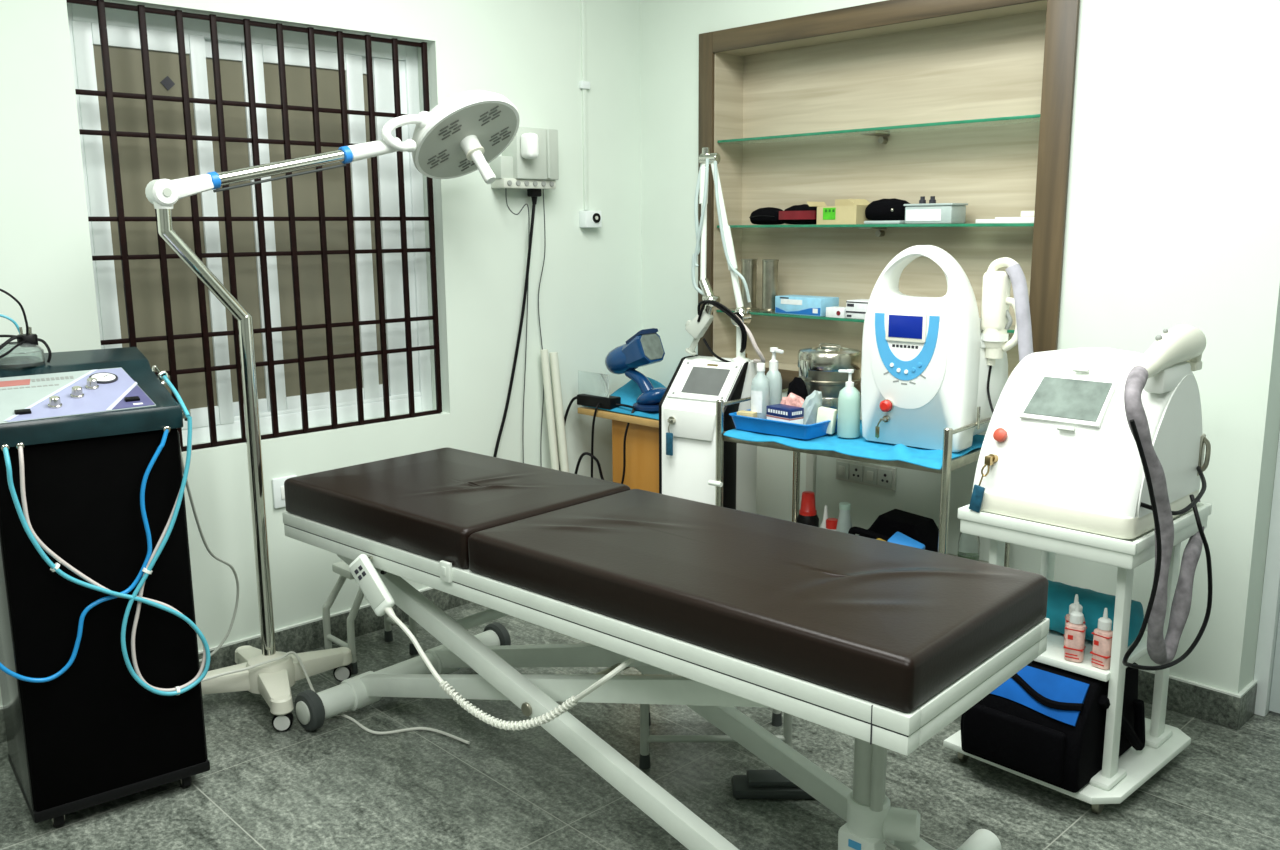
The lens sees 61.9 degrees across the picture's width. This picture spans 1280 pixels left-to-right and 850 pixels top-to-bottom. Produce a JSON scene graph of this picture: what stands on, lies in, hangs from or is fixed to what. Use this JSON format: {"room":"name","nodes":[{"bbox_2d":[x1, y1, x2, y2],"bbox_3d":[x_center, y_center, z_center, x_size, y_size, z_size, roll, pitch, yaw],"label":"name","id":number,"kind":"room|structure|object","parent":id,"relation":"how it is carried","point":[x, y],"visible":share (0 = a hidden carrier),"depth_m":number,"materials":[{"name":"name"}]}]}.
{"room":"examination room","nodes":[
{"label":"examination room","id":0,"kind":"room"},
{"bbox_2d":[0,0,641,705],"bbox_3d":[-1.802,-0.532,3.182,5.300,2.900,0.220,-10,15,-43],"label":"wall","id":1,"kind":"structure","parent":0,"point":[526,52],"depth_m":4.07,"materials":[{"name":"white paint"}]},
{"bbox_2d":[0,588,470,742],"bbox_3d":[-1.796,0.874,3.274,5.060,0.103,0.014,-10,15,-43],"label":"baseboard","id":2,"kind":"structure","parent":1,"relation":"attached to","point":[310,636],"depth_m":3.86,"materials":[{"name":"tile"}]},
{"bbox_2d":[67,3,432,445],"bbox_3d":[-1.302,-0.662,3.718,1.246,1.383,0.084,-10,15,-43],"label":"window","id":3,"kind":"structure","parent":1,"relation":"in","point":[123,34],"depth_m":3.66,"materials":[{"name":"white plastic"}]},
{"bbox_2d":[66,0,441,451],"bbox_3d":[-1.219,-0.642,3.619,1.221,1.377,0.020,-10,15,-43],"label":"window grille","id":4,"kind":"object","parent":1,"relation":"in","point":[213,19],"visible":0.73,"depth_m":3.59,"materials":[{"name":"brown metal"}]},
{"bbox_2d":[272,475,296,508],"bbox_3d":[-1.232,0.232,3.712,0.090,0.105,0.016,-10,15,-43],"label":"switch plate","id":5,"kind":"object","parent":1,"relation":"attached to","point":[277,483],"visible":0.62,"depth_m":3.69,"materials":[{"name":"white plastic"}]},
{"bbox_2d":[490,127,558,189],"bbox_3d":[-0.431,-1.041,4.167,0.270,0.230,0.165,-10,15,-43],"label":"box","id":6,"kind":"object","parent":1,"relation":"attached to","point":[530,161],"visible":0.92,"depth_m":4.14,"materials":[{"name":"grey plastic"}]},
{"bbox_2d":[493,189,541,456],"bbox_3d":[-0.509,-0.127,4.320,0.298,1.628,0.043,-10,14,-41],"label":"power cable","id":7,"kind":"object","parent":6,"relation":"hanging from","point":[533,193],"visible":0.7,"depth_m":4.30,"materials":[{"name":"black plastic"}]},
{"bbox_2d":[505,188,529,462],"bbox_3d":[-0.485,-0.133,4.344,0.118,1.630,0.037,-10,15,-43],"label":"wire","id":8,"kind":"object","parent":6,"relation":"hanging from","point":[505,188],"visible":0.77,"depth_m":4.33,"materials":[{"name":"grey rubber"}]},
{"bbox_2d":[538,189,545,466],"bbox_3d":[-0.398,-0.150,4.432,0.031,1.630,0.041,-10,15,-43],"label":"wire","id":9,"kind":"object","parent":6,"relation":"hanging from","point":[543,189],"visible":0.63,"depth_m":4.38,"materials":[{"name":"grey rubber"}]},
{"bbox_2d":[579,0,589,209],"bbox_3d":[-0.229,-1.562,4.374,0.046,1.335,0.020,-10,15,-43],"label":"cable trunking","id":10,"kind":"object","parent":1,"relation":"attached to","point":[584,85],"visible":1,"depth_m":4.41,"materials":[{"name":"white plastic"}]},
{"bbox_2d":[579,211,601,227],"bbox_3d":[-0.207,-0.868,4.499,0.090,0.070,0.051,-10,15,-43],"label":"box","id":11,"kind":"object","parent":1,"relation":"attached to","point":[587,219],"visible":1,"depth_m":4.48,"materials":[{"name":"white plastic"}]},
{"bbox_2d":[593,213,600,222],"bbox_3d":[-0.182,-0.871,4.490,0.040,0.040,0.006,-10,15,-43],"label":"socket","id":12,"kind":"object","parent":11,"relation":"attached to","point":[596,216],"depth_m":4.49,"materials":[{"name":"black plastic"}]},
{"bbox_2d":[0,587,1256,708],"bbox_3d":[-0.861,0.973,2.412,5.200,0.006,2.561,-10,15,-43],"label":"trim","id":13,"kind":"structure","parent":1,"relation":"attached to","point":[1252,683],"depth_m":3.58,"materials":[{"name":"grey tile"}]},
{"bbox_2d":[0,602,1279,849],"bbox_3d":[0.190,1.252,1.728,6.100,0.100,5.660,-10,15,-43],"label":"floor","id":14,"kind":"structure","parent":0,"point":[339,784],"depth_m":2.87,"materials":[{"name":"tile"}]},
{"bbox_2d":[0,347,209,827],"bbox_3d":[-1.471,0.413,2.817,0.526,1.172,0.464,-9,13,-37],"label":"machine","id":15,"kind":"object","parent":14,"relation":"on","point":[101,675],"visible":1,"depth_m":2.69,"materials":[{"name":"black laminate"}]},
{"bbox_2d":[14,409,30,414],"bbox_3d":[-1.474,-0.031,2.549,0.034,0.012,0.018,-9,13,-37],"label":"rocker switch","id":16,"kind":"object","parent":15,"relation":"attached to","point":[17,411],"depth_m":2.54,"materials":[{"name":"black plastic"}]},
{"bbox_2d":[0,342,44,367],"bbox_3d":[-1.625,-0.185,2.783,0.126,0.058,0.126,-9,13,-37],"label":"jar","id":17,"kind":"object","parent":15,"relation":"on","point":[12,354],"depth_m":2.74,"materials":[{"name":"clear glass"}]},
{"bbox_2d":[0,289,51,367],"bbox_3d":[-1.657,-0.252,2.741,0.237,0.214,0.131,-9,13,-37],"label":"cables","id":18,"kind":"object","parent":15,"relation":"on","point":[26,352],"visible":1,"depth_m":2.75,"materials":[{"name":"black plastic"}]},
{"bbox_2d":[124,396,139,401],"bbox_3d":[-1.288,-0.066,2.707,0.034,0.012,0.018,-9,13,-37],"label":"rocker switch","id":19,"kind":"object","parent":15,"relation":"attached to","point":[126,398],"depth_m":2.70,"materials":[{"name":"black plastic"}]},
{"bbox_2d":[180,447,238,661],"bbox_3d":[-1.339,0.351,3.129,0.171,0.856,0.486,-2,11,-6],"label":"cord","id":20,"kind":"object","parent":15,"relation":"hanging from","point":[183,466],"visible":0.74,"depth_m":3.26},
{"bbox_2d":[145,90,519,730],"bbox_3d":[-0.914,-0.122,3.538,1.286,1.950,0.508,-10,15,-43],"label":"lamp","id":21,"kind":"object","parent":14,"relation":"on","point":[466,131],"visible":0.95,"depth_m":3.36,"materials":[{"name":"beige plastic"}]},
{"bbox_2d":[201,651,469,743],"bbox_3d":[-1.000,0.828,3.284,1.018,0.175,0.265,0,11,4],"label":"cord","id":22,"kind":"object","parent":14,"relation":"on","point":[290,652],"visible":0.72,"depth_m":3.27,"materials":[{"name":"white plastic"}]},
{"bbox_2d":[322,561,417,674],"bbox_3d":[-0.956,0.649,3.767,0.271,0.352,0.202,-10,15,-43],"label":"stool","id":23,"kind":"object","parent":14,"relation":"on","point":[341,568],"visible":0.51,"depth_m":3.73,"materials":[{"name":"white metal"}]},
{"bbox_2d":[540,349,558,469],"bbox_3d":[-0.355,0.183,4.476,0.103,1.002,0.032,1,11,7],"label":"pipe","id":24,"kind":"object","parent":14,"relation":"on","point":[544,353],"visible":0.62,"depth_m":4.42,"materials":[{"name":"white plastic"}]},
{"bbox_2d":[549,352,568,471],"bbox_3d":[-0.318,0.185,4.502,0.110,0.988,0.036,1,11,9],"label":"pipe","id":25,"kind":"object","parent":14,"relation":"on","point":[554,362],"visible":0.66,"depth_m":4.45,"materials":[{"name":"white plastic"}]},
{"bbox_2d":[574,452,603,479],"bbox_3d":[-0.176,0.401,4.416,0.317,0.573,0.098,2,11,14],"label":"cord","id":26,"kind":"object","parent":14,"relation":"on","point":[584,453],"visible":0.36,"depth_m":4.41,"materials":[{"name":"black plastic"}]},
{"bbox_2d":[578,406,658,492],"bbox_3d":[0.074,0.297,4.533,0.440,0.748,0.510,-10,15,-43],"label":"side table","id":27,"kind":"object","parent":14,"relation":"on","point":[642,438],"visible":0.17,"depth_m":4.33,"materials":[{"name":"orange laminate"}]},
{"bbox_2d":[559,394,635,483],"bbox_3d":[-0.185,0.268,4.493,0.426,0.786,0.122,8,14,39],"label":"power adaptor","id":28,"kind":"object","parent":27,"relation":"on","point":[612,402],"visible":0.59,"depth_m":4.40,"materials":[{"name":"black plastic"}]},
{"bbox_2d":[578,371,608,397],"bbox_3d":[-0.194,-0.163,4.442,0.003,0.110,0.190,-10,15,-43],"label":"visor","id":29,"kind":"object","parent":28,"relation":"on","point":[589,383],"visible":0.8,"depth_m":4.44,"materials":[{"name":"plastic"}]},
{"bbox_2d":[581,377,665,419],"bbox_3d":[0.071,-0.130,4.460,0.420,0.120,0.480,-10,15,-43],"label":"drape","id":30,"kind":"object","parent":27,"relation":"on","point":[629,393],"visible":0.27,"depth_m":4.48,"materials":[{"name":"blue fabric"}]},
{"bbox_2d":[605,328,666,411],"bbox_3d":[-0.005,-0.236,4.390,0.169,0.322,0.333,-10,15,-43],"label":"steamer","id":31,"kind":"object","parent":30,"relation":"on","point":[644,348],"visible":0.94,"depth_m":4.34,"materials":[{"name":"blue plastic"}]},
{"bbox_2d":[282,447,1049,849],"bbox_3d":[-0.081,0.603,2.849,2.095,0.768,0.808,9,14,41],"label":"bed","id":32,"kind":"object","parent":14,"relation":"on","point":[884,645],"visible":1,"depth_m":2.46,"materials":[{"name":"brown leather"}]},
{"bbox_2d":[284,447,630,568],"bbox_3d":[-0.551,0.213,3.176,0.862,0.116,0.627,9,14,41],"label":"cushion","id":33,"kind":"object","parent":32,"relation":"on","point":[424,508],"depth_m":3.03,"materials":[{"name":"brown leather"}]},
{"bbox_2d":[349,554,634,730],"bbox_3d":[-0.387,0.558,2.655,1.008,0.316,0.161,6,12,32],"label":"bed remote control","id":34,"kind":"object","parent":32,"relation":"hanging from","point":[363,571],"visible":0.98,"depth_m":2.73,"materials":[{"name":"white plastic"}]},
{"bbox_2d":[468,489,1047,711],"bbox_3d":[0.228,0.339,2.488,1.216,0.110,0.627,9,14,41],"label":"cushion","id":35,"kind":"object","parent":32,"relation":"on","point":[860,622],"depth_m":2.26,"materials":[{"name":"brown leather"}]},
{"bbox_2d":[659,147,765,513],"bbox_3d":[0.266,-0.114,3.928,0.343,1.775,0.294,7,13,35],"label":"machine","id":36,"kind":"object","parent":14,"relation":"on","point":[687,407],"visible":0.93,"depth_m":3.89,"materials":[{"name":"white plastic"}]},
{"bbox_2d":[666,416,675,455],"bbox_3d":[0.117,0.040,3.905,0.037,0.144,0.038,-10,15,-43],"label":"key","id":37,"kind":"object","parent":36,"relation":"attached to","point":[670,420],"depth_m":3.90,"materials":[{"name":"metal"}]},
{"bbox_2d":[639,673,792,768],"bbox_3d":[0.214,0.800,3.107,0.432,0.282,0.291,0,11,1],"label":"step stool","id":38,"kind":"object","parent":14,"relation":"on","point":[645,718],"visible":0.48,"depth_m":2.98,"materials":[{"name":"grey metal"}]},
{"bbox_2d":[731,770,814,798],"bbox_3d":[0.377,0.962,2.865,0.260,0.050,0.090,0,11,1],"label":"foot pedal","id":39,"kind":"object","parent":14,"relation":"on","point":[756,784],"visible":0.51,"depth_m":2.83,"materials":[{"name":"black plastic"}]},
{"bbox_2d":[708,389,1009,566],"bbox_3d":[0.747,0.373,3.662,0.871,0.910,0.571,8,14,40],"label":"trolley","id":40,"kind":"object","parent":14,"relation":"on","point":[949,464],"visible":0.13,"depth_m":3.38,"materials":[{"name":"silver metal"}]},
{"bbox_2d":[796,491,818,526],"bbox_3d":[0.599,0.334,3.812,0.080,0.193,0.080,-10,15,-43],"label":"bottle","id":41,"kind":"object","parent":40,"relation":"on","point":[807,515],"visible":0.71,"depth_m":3.78,"materials":[{"name":"red plastic"}]},
{"bbox_2d":[820,505,827,528],"bbox_3d":[0.655,0.360,3.773,0.046,0.155,0.046,-10,15,-43],"label":"bottle","id":42,"kind":"object","parent":40,"relation":"on","point":[825,516],"visible":0.34,"depth_m":3.76,"materials":[{"name":"white plastic"}]},
{"bbox_2d":[826,518,837,530],"bbox_3d":[0.673,0.386,3.738,0.044,0.116,0.045,-10,15,-43],"label":"pot","id":43,"kind":"object","parent":40,"relation":"on","point":[831,523],"visible":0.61,"depth_m":3.71,"materials":[{"name":"red plastic"}]},
{"bbox_2d":[836,502,851,532],"bbox_3d":[0.711,0.359,3.714,0.084,0.178,0.084,-10,15,-43],"label":"bottle","id":44,"kind":"object","parent":40,"relation":"on","point":[844,523],"visible":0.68,"depth_m":3.69,"materials":[{"name":"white plastic"}]},
{"bbox_2d":[724,432,980,473],"bbox_3d":[0.750,0.050,3.597,0.809,0.032,0.484,8,14,40],"label":"shelf","id":45,"kind":"object","parent":40,"relation":"attached to","point":[972,456],"depth_m":3.33,"materials":[{"name":"metal"}]},
{"bbox_2d":[723,420,984,469],"bbox_3d":[0.743,0.029,3.581,0.789,0.049,0.486,8,14,40],"label":"cloth","id":46,"kind":"object","parent":40,"relation":"on","point":[859,446],"visible":0.31,"depth_m":3.40,"materials":[{"name":"blue fabric"}]},
{"bbox_2d":[729,409,837,438],"bbox_3d":[0.507,-0.010,3.652,0.337,0.051,0.254,9,14,42],"label":"tray","id":47,"kind":"object","parent":46,"relation":"on","point":[793,430],"visible":0.6,"depth_m":3.54,"materials":[{"name":"blue plastic"}]},
{"bbox_2d":[737,410,756,417],"bbox_3d":[0.370,-0.020,3.678,0.064,0.052,0.040,7,13,33],"label":"box","id":48,"kind":"object","parent":47,"relation":"in","point":[742,412],"visible":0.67,"depth_m":3.66,"materials":[{"name":"brown cardboard"}]},
{"bbox_2d":[751,363,769,418],"bbox_3d":[0.415,-0.105,3.682,0.067,0.217,0.066,-10,15,-43],"label":"bottle","id":49,"kind":"object","parent":47,"relation":"in","point":[760,386],"visible":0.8,"depth_m":3.66,"materials":[{"name":"white plastic"}]},
{"bbox_2d":[766,347,783,404],"bbox_3d":[0.476,-0.140,3.740,0.060,0.262,0.081,-10,15,-43],"label":"pump bottle","id":50,"kind":"object","parent":47,"relation":"in","point":[774,376],"visible":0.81,"depth_m":3.72,"materials":[{"name":"white plastic"}]},
{"bbox_2d":[766,404,803,423],"bbox_3d":[0.488,-0.021,3.595,0.066,0.082,0.112,-9,13,-37],"label":"carton","id":51,"kind":"object","parent":47,"relation":"in","point":[778,412],"visible":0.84,"depth_m":3.56,"materials":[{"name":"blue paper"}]},
{"bbox_2d":[780,393,803,406],"bbox_3d":[0.524,-0.051,3.651,0.059,0.119,0.123,-10,15,-43],"label":"pack","id":52,"kind":"object","parent":47,"relation":"in","point":[792,399],"visible":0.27,"depth_m":3.63},
{"bbox_2d":[787,377,807,400],"bbox_3d":[0.546,-0.084,3.700,0.044,0.166,0.098,-10,15,-43],"label":"pouch","id":53,"kind":"object","parent":47,"relation":"in","point":[797,386],"visible":0.31,"depth_m":3.67,"materials":[{"name":"fabric"}]},
{"bbox_2d":[802,390,822,424],"bbox_3d":[0.577,-0.053,3.607,0.094,0.140,0.082,-10,15,-43],"label":"packet","id":54,"kind":"object","parent":47,"relation":"in","point":[812,402],"visible":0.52,"depth_m":3.57,"materials":[{"name":"plastic"}]},
{"bbox_2d":[816,407,837,433],"bbox_3d":[0.622,-0.015,3.562,0.067,0.087,0.032,6,12,31],"label":"pad","id":55,"kind":"object","parent":46,"relation":"on","point":[824,413],"visible":0.8,"depth_m":3.54,"materials":[{"name":"white paper"}]},
{"bbox_2d":[798,343,861,413],"bbox_3d":[0.669,-0.153,3.798,0.237,0.276,0.225,-10,15,-43],"label":"drum","id":56,"kind":"object","parent":46,"relation":"on","point":[819,366],"visible":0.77,"depth_m":3.70,"materials":[{"name":"metal"}]},
{"bbox_2d":[837,369,860,437],"bbox_3d":[0.688,-0.072,3.514,0.074,0.222,0.076,-10,15,-43],"label":"bottle","id":57,"kind":"object","parent":46,"relation":"on","point":[849,400],"visible":1,"depth_m":3.49,"materials":[{"name":"white plastic"}]},
{"bbox_2d":[861,245,1032,451],"bbox_3d":[0.981,-0.248,3.346,0.519,0.625,0.316,9,14,40],"label":"machine","id":58,"kind":"object","parent":46,"relation":"on","point":[930,365],"visible":0.87,"depth_m":3.27,"materials":[{"name":"white plastic"}]},
{"bbox_2d":[875,415,889,437],"bbox_3d":[0.770,0.006,3.390,0.033,0.073,0.037,-10,15,-43],"label":"key","id":59,"kind":"object","parent":58,"relation":"attached to","point":[882,422],"depth_m":3.40,"materials":[{"name":"gold metal"}]},
{"bbox_2d":[848,509,938,551],"bbox_3d":[0.843,0.388,3.545,0.293,0.180,0.202,9,14,40],"label":"tool bag","id":60,"kind":"object","parent":40,"relation":"on","point":[924,530],"visible":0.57,"depth_m":3.49,"materials":[{"name":"black fabric"}]},
{"bbox_2d":[957,532,979,560],"bbox_3d":[1.090,0.382,3.533,0.070,0.194,0.070,-10,15,-43],"label":"water bottle","id":61,"kind":"object","parent":40,"relation":"on","point":[968,545],"visible":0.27,"depth_m":3.51,"materials":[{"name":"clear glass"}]},
{"bbox_3d":[0.788,0.450,3.446,0.094,0.095,0.224,-10,15,-43],"label":"stack","id":62,"kind":"object","parent":40,"relation":"on","visible":0},
{"bbox_2d":[887,532,924,548],"bbox_3d":[0.842,0.379,3.377,0.057,0.059,0.112,-10,15,-43],"label":"packet","id":63,"kind":"object","parent":62,"relation":"on","point":[898,538],"visible":0.58,"depth_m":3.38,"materials":[{"name":"blue plastic"}]},
{"bbox_2d":[943,502,1211,813],"bbox_3d":[1.216,0.583,2.968,0.555,0.745,0.485,-10,15,-43],"label":"cart","id":64,"kind":"object","parent":14,"relation":"on","point":[1119,777],"visible":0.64,"depth_m":2.77,"materials":[{"name":"metal"}]},
{"bbox_2d":[960,660,1144,792],"bbox_3d":[1.134,0.764,2.911,0.397,0.274,0.368,-10,15,-43],"label":"equipment bag","id":65,"kind":"object","parent":64,"relation":"on","point":[1046,723],"visible":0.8,"depth_m":2.78,"materials":[{"name":"black fabric"}]},
{"bbox_2d":[1063,594,1084,648],"bbox_3d":[1.157,0.526,2.839,0.047,0.158,0.038,3,11,16],"label":"dropper bottle","id":66,"kind":"object","parent":64,"relation":"on","point":[1071,606],"visible":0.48,"depth_m":2.83,"materials":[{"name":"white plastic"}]},
{"bbox_2d":[1064,602,1086,661],"bbox_3d":[1.136,0.537,2.783,0.047,0.158,0.038,7,13,33],"label":"dropper bottle","id":67,"kind":"object","parent":64,"relation":"on","point":[1074,646],"visible":1,"depth_m":2.77,"materials":[{"name":"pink plastic"}]},
{"bbox_2d":[960,506,1207,569],"bbox_3d":[1.206,0.258,2.896,0.510,0.060,0.460,-10,15,-43],"label":"shelf","id":68,"kind":"object","parent":64,"relation":"attached to","point":[1123,553],"depth_m":2.71,"materials":[{"name":"white metal"}]},
{"bbox_2d":[969,324,1212,670],"bbox_3d":[1.221,0.163,2.832,0.709,0.869,0.514,-10,15,-43],"label":"machine","id":69,"kind":"object","parent":64,"relation":"on","point":[1111,442],"visible":0.99,"depth_m":2.70,"materials":[{"name":"white plastic"}]},
{"bbox_2d":[969,454,997,512],"bbox_3d":[0.915,0.153,2.838,0.057,0.156,0.053,-10,15,-43],"label":"key","id":70,"kind":"object","parent":69,"relation":"attached to","point":[985,485],"depth_m":2.83,"materials":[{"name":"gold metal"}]},
{"bbox_2d":[1197,434,1210,475],"bbox_3d":[1.493,0.080,2.827,0.035,0.110,0.029,-10,15,-43],"label":"handle","id":71,"kind":"object","parent":69,"relation":"attached to","point":[1202,440],"depth_m":2.82,"materials":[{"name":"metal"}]},
{"bbox_2d":[1034,630,1147,681],"bbox_3d":[1.206,0.598,2.951,0.375,0.022,0.325,-10,15,-43],"label":"shelf","id":72,"kind":"object","parent":64,"relation":"attached to","point":[1053,655],"depth_m":2.82,"materials":[{"name":"white metal"}]},
{"bbox_2d":[1045,580,1143,645],"bbox_3d":[1.224,0.520,2.958,0.196,0.129,0.305,-10,15,-43],"label":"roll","id":73,"kind":"object","parent":64,"relation":"on","point":[1060,595],"visible":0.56,"depth_m":2.90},
{"bbox_2d":[1090,608,1112,669],"bbox_3d":[1.190,0.545,2.738,0.038,0.158,0.047,-8,13,-35],"label":"dropper bottle","id":74,"kind":"object","parent":64,"relation":"on","point":[1102,637],"visible":0.97,"depth_m":2.73,"materials":[{"name":"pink plastic"}]},
{"bbox_2d":[640,0,1279,693],"bbox_3d":[0.886,-0.703,3.994,0.204,2.900,2.769,-10,15,-43],"label":"wall","id":75,"kind":"structure","parent":0,"point":[1173,208],"depth_m":3.63,"materials":[{"name":"white paint"}]},
{"bbox_2d":[806,453,815,494],"bbox_3d":[0.678,0.265,4.243,0.020,0.690,0.037,-10,15,-43],"label":"conduit","id":76,"kind":"object","parent":75,"relation":"attached to","point":[810,458],"visible":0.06,"depth_m":4.22,"materials":[{"name":"beige plastic"}]},
{"bbox_2d":[716,308,1014,332],"bbox_3d":[0.864,-0.385,4.067,0.161,0.047,1.391,-10,15,-43],"label":"glass shelf","id":77,"kind":"object","parent":75,"relation":"attached to","point":[1012,328],"visible":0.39,"depth_m":4.16,"materials":[{"name":"glass"}]},
{"bbox_2d":[741,259,758,310],"bbox_3d":[0.450,-0.580,4.420,0.088,0.212,0.088,-10,15,-43],"label":"cylinder","id":78,"kind":"object","parent":77,"relation":"on","point":[748,266],"visible":0.83,"depth_m":4.39,"materials":[{"name":"clear glass"}]},
{"bbox_2d":[759,259,778,312],"bbox_3d":[0.529,-0.566,4.341,0.088,0.212,0.088,-10,15,-43],"label":"cylinder","id":79,"kind":"object","parent":77,"relation":"on","point":[769,266],"visible":0.8,"depth_m":4.32,"materials":[{"name":"clear glass"}]},
{"bbox_2d":[775,295,838,316],"bbox_3d":[0.660,-0.474,4.234,0.112,0.070,0.237,-9,14,-40],"label":"carton","id":80,"kind":"object","parent":77,"relation":"on","point":[806,305],"visible":0.94,"depth_m":4.18,"materials":[{"name":"blue cardboard"}]},
{"bbox_2d":[826,306,845,317],"bbox_3d":[0.763,-0.432,4.090,0.062,0.038,0.084,-10,15,-43],"label":"carton","id":81,"kind":"object","parent":77,"relation":"on","point":[835,311],"visible":0.87,"depth_m":4.07,"materials":[{"name":"white cardboard"}]},
{"bbox_2d":[846,299,868,318],"bbox_3d":[0.861,-0.437,4.030,0.101,0.068,0.130,-10,15,-43],"label":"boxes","id":82,"kind":"object","parent":77,"relation":"on","point":[855,309],"visible":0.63,"depth_m":4.01,"materials":[{"name":"white cardboard"}]},
{"bbox_2d":[836,458,896,490],"bbox_3d":[0.859,0.183,4.034,0.024,0.086,0.267,-10,15,-43],"label":"socket plate","id":83,"kind":"object","parent":75,"relation":"attached to","point":[874,475],"visible":0.98,"depth_m":4.02,"materials":[{"name":"beige plastic"}]},
{"bbox_2d":[717,223,1033,236],"bbox_3d":[0.861,-0.729,4.003,0.161,0.047,1.391,-10,15,-43],"label":"glass shelf","id":84,"kind":"object","parent":75,"relation":"attached to","point":[879,233],"visible":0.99,"depth_m":3.89,"materials":[{"name":"glass"}]},
{"bbox_2d":[749,207,783,224],"bbox_3d":[0.517,-0.844,4.310,0.094,0.070,0.156,-10,15,-43],"label":"pouch","id":85,"kind":"object","parent":84,"relation":"on","point":[767,215],"visible":0.9,"depth_m":4.28,"materials":[{"name":"black fabric"}]},
{"bbox_2d":[779,204,816,224],"bbox_3d":[0.640,-0.825,4.180,0.101,0.079,0.188,-10,15,-43],"label":"pouch","id":86,"kind":"object","parent":84,"relation":"on","point":[803,214],"visible":0.75,"depth_m":4.15,"materials":[{"name":"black fabric"}]},
{"bbox_2d":[807,199,872,224],"bbox_3d":[0.758,-0.807,4.036,0.155,0.095,0.203,-9,14,-39],"label":"cardboard box","id":87,"kind":"object","parent":84,"relation":"on","point":[845,211],"visible":0.87,"depth_m":4.01,"materials":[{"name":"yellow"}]},
{"bbox_2d":[864,220,904,223],"bbox_3d":[0.910,-0.743,3.913,0.090,0.012,0.155,-10,15,-43],"label":"wrap","id":88,"kind":"object","parent":84,"relation":"on","point":[893,221],"visible":0.73,"depth_m":3.87,"materials":[{"name":"plastic"}]},
{"bbox_2d":[865,198,909,220],"bbox_3d":[0.909,-0.789,3.907,0.097,0.080,0.178,-10,15,-43],"label":"pouch","id":89,"kind":"object","parent":88,"relation":"on","point":[892,209],"visible":0.91,"depth_m":3.88,"materials":[{"name":"black fabric"}]},
{"bbox_2d":[903,196,967,223],"bbox_3d":[1.045,-0.760,3.775,0.108,0.096,0.195,-10,15,-43],"label":"clear box","id":90,"kind":"object","parent":84,"relation":"on","point":[932,212],"visible":1,"depth_m":3.73,"materials":[{"name":"plastic"}]},
{"bbox_2d":[976,217,1033,222],"bbox_3d":[1.249,-0.687,3.582,0.090,0.020,0.220,-10,15,-43],"label":"paper sheets","id":91,"kind":"object","parent":84,"relation":"on","point":[997,219],"visible":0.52,"depth_m":3.54,"materials":[{"name":"white paper"}]},
{"bbox_2d":[1021,211,1034,216],"bbox_3d":[1.319,-0.701,3.542,0.060,0.020,0.090,-10,15,-43],"label":"box","id":92,"kind":"object","parent":91,"relation":"on","point":[1023,213],"visible":0.49,"depth_m":3.54,"materials":[{"name":"white cardboard"}]},
{"bbox_2d":[713,0,1042,397],"bbox_3d":[0.786,-0.796,3.922,0.015,1.412,1.395,-10,15,-43],"label":"trim","id":93,"kind":"structure","parent":75,"relation":"attached to","point":[888,12],"depth_m":3.85,"materials":[{"name":"brown wood"}]},
{"bbox_2d":[718,114,1039,144],"bbox_3d":[0.859,-1.065,3.940,0.161,0.047,1.391,-10,15,-43],"label":"glass shelf","id":94,"kind":"object","parent":75,"relation":"attached to","point":[876,131],"visible":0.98,"depth_m":3.86,"materials":[{"name":"glass"}]},
{"bbox_2d":[698,0,1079,356],"bbox_3d":[0.794,-0.795,3.914,0.015,1.412,1.570,-10,15,-43],"label":"trim","id":95,"kind":"structure","parent":75,"relation":"attached to","point":[1062,16],"depth_m":3.40,"materials":[{"name":"brown wood"}]},
{"bbox_2d":[1138,670,1256,729],"bbox_3d":[0.957,0.692,4.139,0.154,0.103,2.549,-10,15,-43],"label":"baseboard","id":96,"kind":"structure","parent":75,"relation":"attached to","point":[1215,707],"depth_m":3.26,"materials":[{"name":"stone"}]},
{"bbox_2d":[1253,430,1279,716],"bbox_3d":[2.295,-0.073,2.749,0.070,2.100,1.111,-10,15,-43],"label":"trim","id":97,"kind":"structure","parent":75,"relation":"attached to","point":[1270,603],"depth_m":3.23,"materials":[{"name":"white plastic"}]},
{"bbox_2d":[1269,610,1279,713],"bbox_3d":[2.300,-0.061,2.761,0.048,2.048,1.018,-10,15,-43],"label":"door","id":98,"kind":"structure","parent":75,"relation":"in","point":[1274,704],"depth_m":3.27,"materials":[{"name":"white paint"}]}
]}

